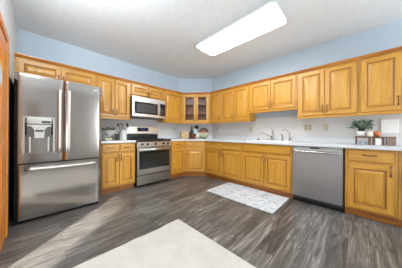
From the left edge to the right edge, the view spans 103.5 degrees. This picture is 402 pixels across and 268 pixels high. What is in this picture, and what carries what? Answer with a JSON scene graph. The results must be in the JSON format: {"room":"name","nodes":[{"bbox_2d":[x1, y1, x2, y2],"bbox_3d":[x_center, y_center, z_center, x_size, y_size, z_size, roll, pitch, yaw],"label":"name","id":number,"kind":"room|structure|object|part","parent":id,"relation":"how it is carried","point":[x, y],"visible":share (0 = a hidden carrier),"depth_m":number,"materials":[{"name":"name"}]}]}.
{"room":"kitchen","nodes":[
{"label":"kitchen","id":0,"kind":"room"},
{"bbox_2d":[0,0,16,83],"bbox_3d":[-2.184,-0.280,1.717,1.800,2.627,0.118,0,0,45],"label":"wall","id":1,"kind":"structure","parent":0,"point":[6,9],"depth_m":1.89,"materials":[{"name":"white paint"}]},
{"bbox_2d":[0,12,8,251],"bbox_3d":[-1.738,0.026,1.374,0.720,2.020,0.025,0,0,45],"label":"door","id":2,"kind":"structure","parent":1,"relation":"in","point":[4,38],"depth_m":1.47,"materials":[{"name":"orange wood"}]},
{"bbox_2d":[0,62,1,85],"bbox_3d":[-1.541,-0.462,1.207,0.200,0.200,0.016,0,0,45],"label":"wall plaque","id":3,"kind":"object","parent":2,"relation":"attached to","point":[0,62],"visible":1,"depth_m":1.22,"materials":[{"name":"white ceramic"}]},
{"bbox_2d":[17,28,177,135],"bbox_3d":[-2.621,-0.283,2.641,0.120,2.627,5.580,0,0,45],"label":"wall","id":4,"kind":"structure","parent":0,"point":[28,43],"depth_m":3.19,"materials":[{"name":"paint"}]},
{"bbox_2d":[14,52,96,86],"bbox_3d":[-2.311,-0.938,2.607,0.359,0.342,0.960,0,0,45],"label":"upper cabinet","id":5,"kind":"object","parent":4,"relation":"attached to","point":[26,64],"visible":0.73,"depth_m":2.44,"materials":[{"name":"brown wood"}]},
{"bbox_3d":[-2.376,-0.929,2.351,0.020,0.233,0.446,0,0,45],"label":"door","id":6,"kind":"part","parent":5,"relation":"part of","materials":[{"name":"brown wood"}]},
{"bbox_3d":[-2.215,-1.088,2.513,0.051,0.042,0.960,0,0,45],"label":"cornice","id":7,"kind":"part","parent":5,"relation":"part of","materials":[{"name":"brown wood"}]},
{"bbox_3d":[-2.057,-0.927,2.674,0.020,0.233,0.446,0,0,45],"label":"door","id":8,"kind":"part","parent":5,"relation":"part of","materials":[{"name":"brown wood"}]},
{"bbox_2d":[96,72,130,119],"bbox_3d":[-1.764,-0.694,3.163,0.359,0.824,0.599,0,0,45],"label":"upper cabinet","id":9,"kind":"object","parent":4,"relation":"attached to","point":[115,91],"visible":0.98,"depth_m":3.06,"materials":[{"name":"brown wood"}]},
{"bbox_3d":[-1.768,-0.684,2.969,0.020,0.715,0.274,0,0,45],"label":"door","id":10,"kind":"part","parent":9,"relation":"part of","materials":[{"name":"brown wood"}]},
{"bbox_3d":[-1.666,-1.084,3.069,0.051,0.042,0.599,0,0,45],"label":"cornice","id":11,"kind":"part","parent":9,"relation":"part of","materials":[{"name":"brown wood"}]},
{"bbox_3d":[-1.678,-0.295,3.075,0.026,0.028,0.599,0,0,45],"label":"light rail","id":12,"kind":"part","parent":9,"relation":"part of","materials":[{"name":"brown wood"}]},
{"bbox_3d":[-1.570,-0.683,3.169,0.020,0.715,0.274,0,0,45],"label":"door","id":13,"kind":"part","parent":9,"relation":"part of","materials":[{"name":"brown wood"}]},
{"bbox_2d":[130,80,163,100],"bbox_3d":[-1.277,-0.942,3.654,0.359,0.320,0.779,0,0,45],"label":"upper cabinet","id":14,"kind":"object","parent":4,"relation":"attached to","point":[139,89],"visible":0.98,"depth_m":3.52,"materials":[{"name":"brown wood"}]},
{"bbox_3d":[-1.312,-0.933,3.429,0.020,0.211,0.364,0,0,45],"label":"door","id":15,"kind":"part","parent":14,"relation":"part of","materials":[{"name":"brown wood"}]},
{"bbox_2d":[130,95,164,119],"bbox_3d":[-1.246,-0.565,3.622,0.452,0.432,0.778,0,0,45],"label":"microwave","id":16,"kind":"object","parent":14,"relation":"attached to","point":[140,107],"visible":0.99,"depth_m":3.46,"materials":[{"name":"silver metal"}]},
{"bbox_3d":[-0.910,-0.573,3.739,0.030,0.410,0.139,0,0,45],"label":"control panel","id":17,"kind":"part","parent":16,"relation":"part of","materials":[{"name":"black glass"}]},
{"bbox_3d":[-1.181,-1.081,3.560,0.051,0.042,0.779,0,0,45],"label":"cornice","id":18,"kind":"part","parent":14,"relation":"part of","materials":[{"name":"brown wood"}]},
{"bbox_3d":[-1.052,-0.931,3.693,0.020,0.211,0.364,0,0,45],"label":"door","id":19,"kind":"part","parent":14,"relation":"part of","materials":[{"name":"brown wood"}]},
{"bbox_2d":[157,88,182,123],"bbox_3d":[-0.806,-0.687,4.147,0.339,0.824,0.582,0,0,45],"label":"upper cabinet","id":20,"kind":"object","parent":4,"relation":"attached to","point":[173,99],"visible":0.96,"depth_m":4.02,"materials":[{"name":"brown wood"}]},
{"bbox_3d":[-0.703,-0.677,4.048,0.020,0.715,0.535,0,0,45],"label":"door","id":21,"kind":"part","parent":20,"relation":"part of","materials":[{"name":"brown wood"}]},
{"bbox_3d":[-0.701,-1.078,4.046,0.051,0.042,0.582,0,0,45],"label":"cornice","id":22,"kind":"part","parent":20,"relation":"part of","materials":[{"name":"brown wood"}]},
{"bbox_2d":[178,79,211,135],"bbox_3d":[-0.171,-0.267,4.600,1.068,2.627,0.123,0,0,1],"label":"wall","id":23,"kind":"structure","parent":0,"point":[184,85],"depth_m":4.54,"materials":[{"name":"paint"}]},
{"bbox_2d":[182,92,209,123],"bbox_3d":[-0.146,-0.683,4.372,1.165,0.824,0.399,0,0,5],"label":"upper cabinet","id":24,"kind":"object","parent":23,"relation":"attached to","point":[195,105],"visible":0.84,"depth_m":4.24,"materials":[{"name":"brown wood"}]},
{"bbox_3d":[-0.307,-0.674,4.233,0.330,0.715,0.020,0,0,5],"label":"door","id":25,"kind":"part","parent":24,"relation":"part of","materials":[{"name":"brown wood"}]},
{"bbox_2d":[186,104,205,105],"bbox_3d":[-0.143,-0.791,4.400,1.048,0.016,0.308,0,0,5],"label":"shelf","id":26,"kind":"object","parent":24,"relation":"attached to","point":[186,104],"depth_m":4.26,"materials":[{"name":"brown wood"}]},
{"bbox_3d":[-0.136,-1.074,4.217,0.738,0.042,0.051,0,0,5],"label":"cornice","id":27,"kind":"part","parent":24,"relation":"part of","materials":[{"name":"brown wood"}]},
{"bbox_3d":[0.029,-0.672,4.201,0.330,0.715,0.020,0,0,5],"label":"door","id":28,"kind":"part","parent":24,"relation":"part of","materials":[{"name":"brown wood"}]},
{"bbox_2d":[158,135,401,144],"bbox_3d":[1.239,0.099,3.396,4.813,0.086,1.115,0,0,28],"label":"backsplash","id":29,"kind":"structure","parent":23,"relation":"attached to","point":[299,139],"depth_m":2.98,"materials":[{"name":"white stone"}]},
{"bbox_2d":[0,176,401,267],"bbox_3d":[-0.235,1.097,0.712,6.300,0.100,6.500,0,0,45],"label":"floor","id":30,"kind":"structure","parent":0,"point":[299,234],"depth_m":1.72,"materials":[{"name":"grey wood"}]},
{"bbox_2d":[8,77,14,227],"bbox_3d":[-2.285,0.203,1.906,0.795,1.660,0.013,0,0,45],"label":"panel","id":31,"kind":"object","parent":30,"relation":"on","point":[11,85],"visible":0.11,"depth_m":1.85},
{"bbox_2d":[13,72,100,224],"bbox_3d":[-2.083,0.166,2.355,1.002,1.733,0.846,0,0,45],"label":"refrigerator","id":32,"kind":"object","parent":30,"relation":"on","point":[57,144],"visible":1,"depth_m":1.98,"materials":[{"name":"silver metal"}]},
{"bbox_3d":[-1.948,-0.175,1.925,0.065,1.030,0.422,0,0,45],"label":"door","id":33,"kind":"part","parent":32,"relation":"part of","materials":[{"name":"silver metal"}]},
{"bbox_3d":[-1.927,0.018,1.891,0.012,0.435,0.265,0,0,45],"label":"dispenser frame","id":34,"kind":"part","parent":32,"relation":"part of","materials":[{"name":"silver metal"}]},
{"bbox_3d":[-1.804,0.674,2.076,0.065,0.635,0.846,0,0,45],"label":"freezer drawer","id":35,"kind":"part","parent":32,"relation":"part of","materials":[{"name":"silver metal"}]},
{"bbox_3d":[-1.752,0.411,2.033,0.073,0.028,0.687,0,0,45],"label":"handle","id":36,"kind":"part","parent":32,"relation":"part of","materials":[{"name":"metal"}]},
{"bbox_3d":[-1.781,-0.164,1.998,0.074,0.802,0.036,0,0,45],"label":"handle","id":37,"kind":"part","parent":32,"relation":"part of","materials":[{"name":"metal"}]},
{"bbox_3d":[-1.718,-0.163,2.062,0.074,0.802,0.036,0,0,45],"label":"handle","id":38,"kind":"part","parent":32,"relation":"part of","materials":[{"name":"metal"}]},
{"bbox_3d":[-1.649,-0.173,2.228,0.065,1.030,0.418,0,0,45],"label":"door","id":39,"kind":"part","parent":32,"relation":"part of","materials":[{"name":"silver metal"}]},
{"bbox_2d":[100,142,134,194],"bbox_3d":[-1.672,0.600,3.046,0.662,0.875,0.585,0,0,45],"label":"base cabinet","id":40,"kind":"object","parent":30,"relation":"on","point":[117,159],"visible":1,"depth_m":2.82,"materials":[{"name":"brown wood"}]},
{"bbox_3d":[-1.567,0.635,2.747,0.020,0.555,0.268,0,0,45],"label":"door","id":41,"kind":"part","parent":40,"relation":"part of","materials":[{"name":"brown wood"}]},
{"bbox_3d":[-1.567,0.251,2.745,0.020,0.137,0.260,0,0,45],"label":"drawer","id":42,"kind":"part","parent":40,"relation":"part of","materials":[{"name":"brown wood"}]},
{"bbox_2d":[101,136,135,143],"bbox_3d":[-1.680,0.099,3.043,0.652,0.124,0.607,0,0,45],"label":"countertop","id":43,"kind":"structure","parent":40,"relation":"on","point":[113,140],"depth_m":2.93,"materials":[{"name":"white stone"}]},
{"bbox_2d":[102,137,112,140],"bbox_3d":[-1.677,0.082,2.845,0.160,0.080,0.160,0,0,45],"label":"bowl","id":44,"kind":"object","parent":43,"relation":"on","point":[104,138],"visible":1,"depth_m":2.80,"materials":[{"name":"beige ceramic"}]},
{"bbox_2d":[101,127,116,136],"bbox_3d":[-1.767,-0.013,3.046,0.282,0.269,0.285,0,0,-8],"label":"footed bowl","id":45,"kind":"object","parent":43,"relation":"on","point":[107,131],"visible":0.91,"depth_m":2.98,"materials":[{"name":"white ceramic"}]},
{"bbox_2d":[101,127,116,130],"bbox_3d":[-1.752,-0.095,3.044,0.273,0.103,0.275,0,0,4],"label":"greenery","id":46,"kind":"object","parent":45,"relation":"on","point":[106,128],"depth_m":2.98,"materials":[{"name":"green plant"}]},
{"bbox_2d":[117,122,128,139],"bbox_3d":[-1.563,-0.053,3.203,0.237,0.352,0.115,0,0,-38],"label":"utensil crock","id":47,"kind":"object","parent":43,"relation":"on","point":[123,132],"visible":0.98,"depth_m":3.16,"materials":[{"name":"white ceramic"}]},
{"bbox_2d":[121,130,126,139],"bbox_3d":[-1.560,0.021,3.205,0.116,0.205,0.116,0,0,45],"label":"pot","id":48,"kind":"object","parent":43,"relation":"on","point":[123,132],"depth_m":3.16,"materials":[{"name":"white ceramic"}]},
{"bbox_3d":[-1.373,0.636,2.943,0.020,0.555,0.268,0,0,45],"label":"door","id":49,"kind":"part","parent":40,"relation":"part of","materials":[{"name":"brown wood"}]},
{"bbox_3d":[-1.368,0.253,2.946,0.020,0.137,0.260,0,0,45],"label":"drawer","id":50,"kind":"part","parent":40,"relation":"part of","materials":[{"name":"brown wood"}]},
{"bbox_2d":[124,126,170,186],"bbox_3d":[-1.161,0.432,3.503,0.724,1.214,0.765,0,0,45],"label":"gas range","id":51,"kind":"object","parent":30,"relation":"on","point":[152,153],"visible":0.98,"depth_m":3.31,"materials":[{"name":"silver metal"}]},
{"bbox_3d":[-1.353,-0.101,3.696,0.013,0.090,0.260,0,0,45],"label":"display panel","id":52,"kind":"part","parent":51,"relation":"part of","materials":[{"name":"black glass"}]},
{"bbox_2d":[136,139,170,141],"bbox_3d":[-1.172,0.143,3.516,0.667,0.022,0.765,0,0,45],"label":"cooktop","id":53,"kind":"object","parent":51,"relation":"in","point":[137,140],"depth_m":3.25,"materials":[{"name":"black metal"}]},
{"bbox_3d":[-0.959,0.908,3.301,0.030,0.177,0.757,0,0,45],"label":"storage drawer","id":54,"kind":"part","parent":51,"relation":"part of","materials":[{"name":"silver metal"}]},
{"bbox_3d":[-0.957,0.536,3.301,0.030,0.539,0.757,0,0,45],"label":"oven door","id":55,"kind":"part","parent":51,"relation":"part of","materials":[{"name":"silver metal"}]},
{"bbox_3d":[-0.950,0.207,3.296,0.042,0.100,0.765,0,0,45],"label":"control panel","id":56,"kind":"part","parent":51,"relation":"part of","materials":[{"name":"silver metal"}]},
{"bbox_3d":[-0.923,0.314,3.269,0.059,0.028,0.705,0,0,45],"label":"handle","id":57,"kind":"part","parent":51,"relation":"part of","materials":[{"name":"silver metal"}]},
{"bbox_2d":[73,219,255,267],"bbox_3d":[-0.534,1.038,0.120,2.195,0.012,2.935,0,0,45],"label":"area rug","id":58,"kind":"object","parent":30,"relation":"on","point":[176,244],"visible":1,"depth_m":1.36,"materials":[{"name":"beige fabric"}]},
{"bbox_2d":[170,141,184,178],"bbox_3d":[-0.754,0.606,3.976,0.662,0.875,0.417,0,0,45],"label":"base cabinet","id":59,"kind":"object","parent":30,"relation":"on","point":[177,147],"visible":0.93,"depth_m":3.76,"materials":[{"name":"brown wood"}]},
{"bbox_3d":[-0.549,0.258,3.776,0.020,0.137,0.375,0,0,45],"label":"drawer","id":60,"kind":"part","parent":59,"relation":"part of","materials":[{"name":"brown wood"}]},
{"bbox_3d":[-0.552,0.642,3.776,0.020,0.555,0.375,0,0,45],"label":"door","id":61,"kind":"part","parent":59,"relation":"part of","materials":[{"name":"brown wood"}]},
{"bbox_2d":[183,141,205,175],"bbox_3d":[-0.173,0.609,4.213,1.360,0.875,0.709,0,0,5],"label":"base cabinet","id":62,"kind":"object","parent":30,"relation":"on","point":[194,151],"visible":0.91,"depth_m":3.90,"materials":[{"name":"brown wood"}]},
{"bbox_3d":[-0.158,0.261,3.903,0.459,0.137,0.020,0,0,5],"label":"drawer","id":63,"kind":"part","parent":62,"relation":"part of","materials":[{"name":"brown wood"}]},
{"bbox_3d":[-0.160,0.644,3.903,0.459,0.555,0.020,0,0,5],"label":"door","id":64,"kind":"part","parent":62,"relation":"part of","materials":[{"name":"brown wood"}]},
{"bbox_2d":[158,135,401,150],"bbox_3d":[0.980,0.117,2.916,4.617,0.124,1.361,0,0,45],"label":"countertop","id":65,"kind":"structure","parent":62,"relation":"on","point":[301,141],"depth_m":2.69,"materials":[{"name":"white stone"}]},
{"bbox_2d":[180,131,189,138],"bbox_3d":[-0.439,0.033,4.402,0.260,0.195,0.160,0,0,1],"label":"wooden crate","id":66,"kind":"object","parent":65,"relation":"on","point":[183,135],"visible":1,"depth_m":4.33,"materials":[{"name":"brown wood"}]},
{"bbox_2d":[199,128,208,138],"bbox_3d":[0.075,-0.017,4.461,0.300,0.301,0.090,0,0,1],"label":"round plate","id":67,"kind":"object","parent":65,"relation":"on","point":[203,132],"visible":0.98,"depth_m":4.45,"materials":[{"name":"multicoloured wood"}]},
{"bbox_2d":[260,129,273,139],"bbox_3d":[1.392,0.010,3.272,0.361,0.242,0.162,0,0,16],"label":"kitchen faucet","id":68,"kind":"object","parent":65,"relation":"on","point":[272,136],"visible":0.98,"depth_m":3.23,"materials":[{"name":"silver metal"}]},
{"bbox_2d":[246,140,296,141],"bbox_3d":[1.347,0.155,3.062,0.764,0.048,0.502,0,0,45],"label":"sink","id":69,"kind":"object","parent":65,"relation":"in","point":[246,140],"visible":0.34,"depth_m":3.05,"materials":[{"name":"white ceramic"}]},
{"bbox_2d":[355,136,371,144],"bbox_3d":[2.255,0.092,2.210,0.160,0.112,0.140,0,0,45],"label":"wooden riser","id":70,"kind":"object","parent":65,"relation":"on","point":[356,137],"visible":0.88,"depth_m":2.16,"materials":[{"name":"brown wood"}]},
{"bbox_2d":[347,119,375,135],"bbox_3d":[2.243,-0.088,2.223,0.306,0.248,0.228,0,0,45],"label":"potted plant","id":71,"kind":"object","parent":70,"relation":"on","point":[360,125],"visible":0.99,"depth_m":2.19,"materials":[{"name":"green plant"}]},
{"bbox_3d":[2.248,0.000,2.224,0.092,0.072,0.092,0,0,45],"label":"pot","id":72,"kind":"part","parent":71,"relation":"part of","materials":[{"name":"white ceramic"}]},
{"bbox_2d":[372,137,384,144],"bbox_3d":[2.357,0.093,2.109,0.113,0.112,0.140,0,0,45],"label":"wooden riser","id":73,"kind":"object","parent":65,"relation":"on","point":[373,138],"visible":0.77,"depth_m":2.06,"materials":[{"name":"brown wood"}]},
{"bbox_2d":[373,131,380,136],"bbox_3d":[2.348,-0.009,2.118,0.074,0.091,0.074,0,0,45],"label":"apple","id":74,"kind":"object","parent":73,"relation":"on","point":[375,133],"visible":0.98,"depth_m":2.10,"materials":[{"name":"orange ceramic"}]},
{"bbox_2d":[375,138,381,144],"bbox_3d":[2.344,0.105,2.097,0.056,0.088,0.075,0,0,45],"label":"block","id":75,"kind":"object","parent":65,"relation":"on","point":[378,141],"visible":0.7,"depth_m":2.07,"materials":[{"name":"white ceramic"}]},
{"bbox_2d":[385,136,395,145],"bbox_3d":[2.426,0.092,2.027,0.080,0.115,0.090,0,0,45],"label":"wooden block","id":76,"kind":"object","parent":65,"relation":"on","point":[390,141],"visible":0.92,"depth_m":2.00,"materials":[{"name":"brown wood"}]},
{"bbox_2d":[205,141,242,185],"bbox_3d":[0.649,0.615,3.728,1.017,0.875,0.662,0,0,45],"label":"base cabinet","id":77,"kind":"object","parent":30,"relation":"on","point":[223,160],"visible":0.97,"depth_m":3.47,"materials":[{"name":"brown wood"}]},
{"bbox_3d":[0.273,0.263,3.701,0.476,0.137,0.020,0,0,45],"label":"drawer","id":78,"kind":"part","parent":77,"relation":"part of","materials":[{"name":"brown wood"}]},
{"bbox_3d":[0.274,0.647,3.698,0.484,0.555,0.020,0,0,45],"label":"door","id":79,"kind":"part","parent":77,"relation":"part of","materials":[{"name":"brown wood"}]},
{"bbox_3d":[0.623,0.650,3.353,0.484,0.555,0.020,0,0,45],"label":"door","id":80,"kind":"part","parent":77,"relation":"part of","materials":[{"name":"brown wood"}]},
{"bbox_3d":[0.629,0.266,3.350,0.476,0.137,0.020,0,0,45],"label":"drawer","id":81,"kind":"part","parent":77,"relation":"part of","materials":[{"name":"brown wood"}]},
{"bbox_2d":[206,182,288,213],"bbox_3d":[0.771,1.047,2.752,1.185,0.010,0.725,0,0,45],"label":"kitchen rug","id":82,"kind":"object","parent":30,"relation":"on","point":[268,202],"visible":1,"depth_m":2.64,"materials":[{"name":"white fabric"}]},
{"bbox_2d":[242,143,292,198],"bbox_3d":[1.334,0.619,3.052,0.900,0.875,0.662,0,0,45],"label":"base cabinet","id":83,"kind":"object","parent":30,"relation":"on","point":[265,167],"visible":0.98,"depth_m":2.79,"materials":[{"name":"brown wood"}]},
{"bbox_3d":[0.979,0.652,3.001,0.425,0.555,0.020,0,0,45],"label":"door","id":84,"kind":"part","parent":83,"relation":"part of","materials":[{"name":"brown wood"}]},
{"bbox_3d":[1.287,0.654,2.697,0.425,0.555,0.020,0,0,45],"label":"door","id":85,"kind":"part","parent":83,"relation":"part of","materials":[{"name":"brown wood"}]},
{"bbox_2d":[292,145,344,212],"bbox_3d":[1.856,0.624,2.495,0.606,0.871,0.688,0,0,45],"label":"dishwasher","id":86,"kind":"object","parent":30,"relation":"on","point":[318,173],"visible":0.99,"depth_m":2.27,"materials":[{"name":"silver metal"}]},
{"bbox_3d":[1.637,0.264,2.278,0.566,0.023,0.068,0,0,45],"label":"handle","id":87,"kind":"part","parent":86,"relation":"part of","materials":[{"name":"silver metal"}]},
{"bbox_2d":[345,148,397,225],"bbox_3d":[2.257,0.625,2.140,0.442,0.875,0.662,0,0,45],"label":"base cabinet","id":88,"kind":"object","parent":30,"relation":"on","point":[371,175],"visible":0.98,"depth_m":1.92,"materials":[{"name":"brown wood"}]},
{"bbox_3d":[2.060,0.275,1.938,0.384,0.137,0.020,0,0,45],"label":"drawer","id":89,"kind":"part","parent":88,"relation":"part of","materials":[{"name":"brown wood"}]},
{"bbox_3d":[2.057,0.659,1.938,0.384,0.555,0.020,0,0,45],"label":"door","id":90,"kind":"part","parent":88,"relation":"part of","materials":[{"name":"brown wood"}]},
{"bbox_2d":[397,151,401,226],"bbox_3d":[2.633,0.628,1.769,0.606,0.875,0.662,0,0,45],"label":"base cabinet","id":91,"kind":"object","parent":30,"relation":"on","point":[399,220],"visible":0.5,"depth_m":1.78,"materials":[{"name":"brown wood"}]},
{"bbox_3d":[2.331,0.661,1.667,0.278,0.555,0.020,0,0,45],"label":"door","id":92,"kind":"part","parent":91,"relation":"part of","materials":[{"name":"brown wood"}]},
{"bbox_2d":[11,0,401,78],"bbox_3d":[-0.217,-1.631,0.712,6.300,0.100,6.500,0,0,45],"label":"ceiling","id":93,"kind":"structure","parent":0,"point":[161,36],"depth_m":2.31,"materials":[{"name":"paint"}]},
{"bbox_2d":[197,1,286,54],"bbox_3d":[0.539,-1.534,2.460,1.344,0.082,0.470,0,0,45],"label":"ceiling light","id":94,"kind":"object","parent":93,"relation":"attached to","point":[269,16],"visible":1,"depth_m":2.27,"materials":[{"name":"white paint"}]},
{"bbox_2d":[212,19,401,138],"bbox_3d":[2.225,-0.251,2.733,5.350,2.627,0.120,0,0,45],"label":"wall","id":95,"kind":"structure","parent":0,"point":[387,36],"depth_m":2.88,"materials":[{"name":"paint"}]},
{"bbox_2d":[209,90,220,123],"bbox_3d":[0.449,-0.679,4.150,0.368,0.824,0.359,0,0,45],"label":"upper cabinet","id":96,"kind":"object","parent":95,"relation":"attached to","point":[215,96],"visible":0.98,"depth_m":4.03,"materials":[{"name":"brown wood"}]},
{"bbox_2d":[220,83,255,122],"bbox_3d":[0.850,-0.676,3.753,0.757,0.824,0.359,0,0,45],"label":"upper cabinet","id":97,"kind":"object","parent":95,"relation":"attached to","point":[235,99],"visible":1,"depth_m":3.61,"materials":[{"name":"brown wood"}]},
{"bbox_3d":[0.628,-0.668,3.785,0.352,0.715,0.020,0,0,45],"label":"door","id":98,"kind":"part","parent":97,"relation":"part of","materials":[{"name":"brown wood"}]},
{"bbox_3d":[0.760,-0.279,3.665,0.757,0.028,0.026,0,0,45],"label":"light rail","id":99,"kind":"part","parent":97,"relation":"part of","materials":[{"name":"brown wood"}]},
{"bbox_3d":[0.759,-1.068,3.658,0.757,0.042,0.051,0,0,45],"label":"cornice","id":100,"kind":"part","parent":97,"relation":"part of","materials":[{"name":"brown wood"}]},
{"bbox_3d":[0.885,-0.667,3.532,0.352,0.715,0.020,0,0,45],"label":"door","id":101,"kind":"part","parent":97,"relation":"part of","materials":[{"name":"brown wood"}]},
{"bbox_2d":[249,71,297,113],"bbox_3d":[1.444,-0.758,3.167,0.907,0.652,0.359,0,0,45],"label":"upper cabinet","id":102,"kind":"object","parent":95,"relation":"attached to","point":[276,93],"visible":0.99,"depth_m":3.02,"materials":[{"name":"brown wood"}]},
{"bbox_3d":[1.196,-0.751,3.225,0.428,0.543,0.020,0,0,45],"label":"door","id":103,"kind":"part","parent":102,"relation":"part of","materials":[{"name":"brown wood"}]},
{"bbox_3d":[1.353,-1.064,3.072,0.907,0.042,0.051,0,0,45],"label":"cornice","id":104,"kind":"part","parent":102,"relation":"part of","materials":[{"name":"brown wood"}]},
{"bbox_3d":[1.355,-0.447,3.079,0.907,0.028,0.026,0,0,45],"label":"light rail","id":105,"kind":"part","parent":102,"relation":"part of","materials":[{"name":"brown wood"}]},
{"bbox_3d":[1.506,-0.749,2.919,0.428,0.543,0.020,0,0,45],"label":"door","id":106,"kind":"part","parent":102,"relation":"part of","materials":[{"name":"brown wood"}]},
{"bbox_2d":[304,124,311,130],"bbox_3d":[1.959,-0.114,2.903,0.120,0.116,0.009,0,0,45],"label":"wall outlet","id":107,"kind":"object","parent":95,"relation":"attached to","point":[308,127],"visible":1,"depth_m":2.90,"materials":[{"name":"beige plastic"}]},
{"bbox_2d":[323,124,328,130],"bbox_3d":[2.145,-0.110,2.720,0.070,0.116,0.009,0,0,45],"label":"wall outlet","id":108,"kind":"object","parent":95,"relation":"attached to","point":[325,126],"visible":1,"depth_m":2.72,"materials":[{"name":"beige plastic"}]},
{"bbox_2d":[297,56,358,118],"bbox_3d":[2.036,-0.669,2.583,0.753,0.824,0.359,0,0,45],"label":"upper cabinet","id":109,"kind":"object","parent":95,"relation":"attached to","point":[330,89],"visible":1,"depth_m":2.44,"materials":[{"name":"brown wood"}]},
{"bbox_3d":[1.815,-0.660,2.614,0.350,0.715,0.020,0,0,45],"label":"door","id":110,"kind":"part","parent":109,"relation":"part of","materials":[{"name":"brown wood"}]},
{"bbox_3d":[1.946,-0.271,2.494,0.753,0.028,0.026,0,0,45],"label":"light rail","id":111,"kind":"part","parent":109,"relation":"part of","materials":[{"name":"brown wood"}]},
{"bbox_3d":[1.945,-1.060,2.487,0.753,0.042,0.051,0,0,45],"label":"cornice","id":112,"kind":"part","parent":109,"relation":"part of","materials":[{"name":"brown wood"}]},
{"bbox_3d":[2.070,-0.659,2.362,0.350,0.715,0.020,0,0,45],"label":"door","id":113,"kind":"part","parent":109,"relation":"part of","materials":[{"name":"brown wood"}]},
{"bbox_2d":[359,46,401,115],"bbox_3d":[2.576,-0.665,2.050,0.760,0.824,0.359,0,0,45],"label":"upper cabinet","id":114,"kind":"object","parent":95,"relation":"attached to","point":[380,72],"visible":0.98,"depth_m":2.07,"materials":[{"name":"brown wood"}]},
{"bbox_3d":[2.486,-0.268,1.961,0.760,0.028,0.026,0,0,45],"label":"light rail","id":115,"kind":"part","parent":114,"relation":"part of","materials":[{"name":"brown wood"}]},
{"bbox_3d":[2.485,-1.057,1.955,0.760,0.042,0.051,0,0,45],"label":"cornice","id":116,"kind":"part","parent":114,"relation":"part of","materials":[{"name":"brown wood"}]},
{"bbox_2d":[380,119,398,133],"bbox_3d":[2.643,-0.105,2.224,0.164,0.200,0.014,0,0,45],"label":"board","id":117,"kind":"object","parent":95,"relation":"attached to","point":[391,126],"visible":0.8,"depth_m":2.21,"materials":[{"name":"ceramic"}]}
]}

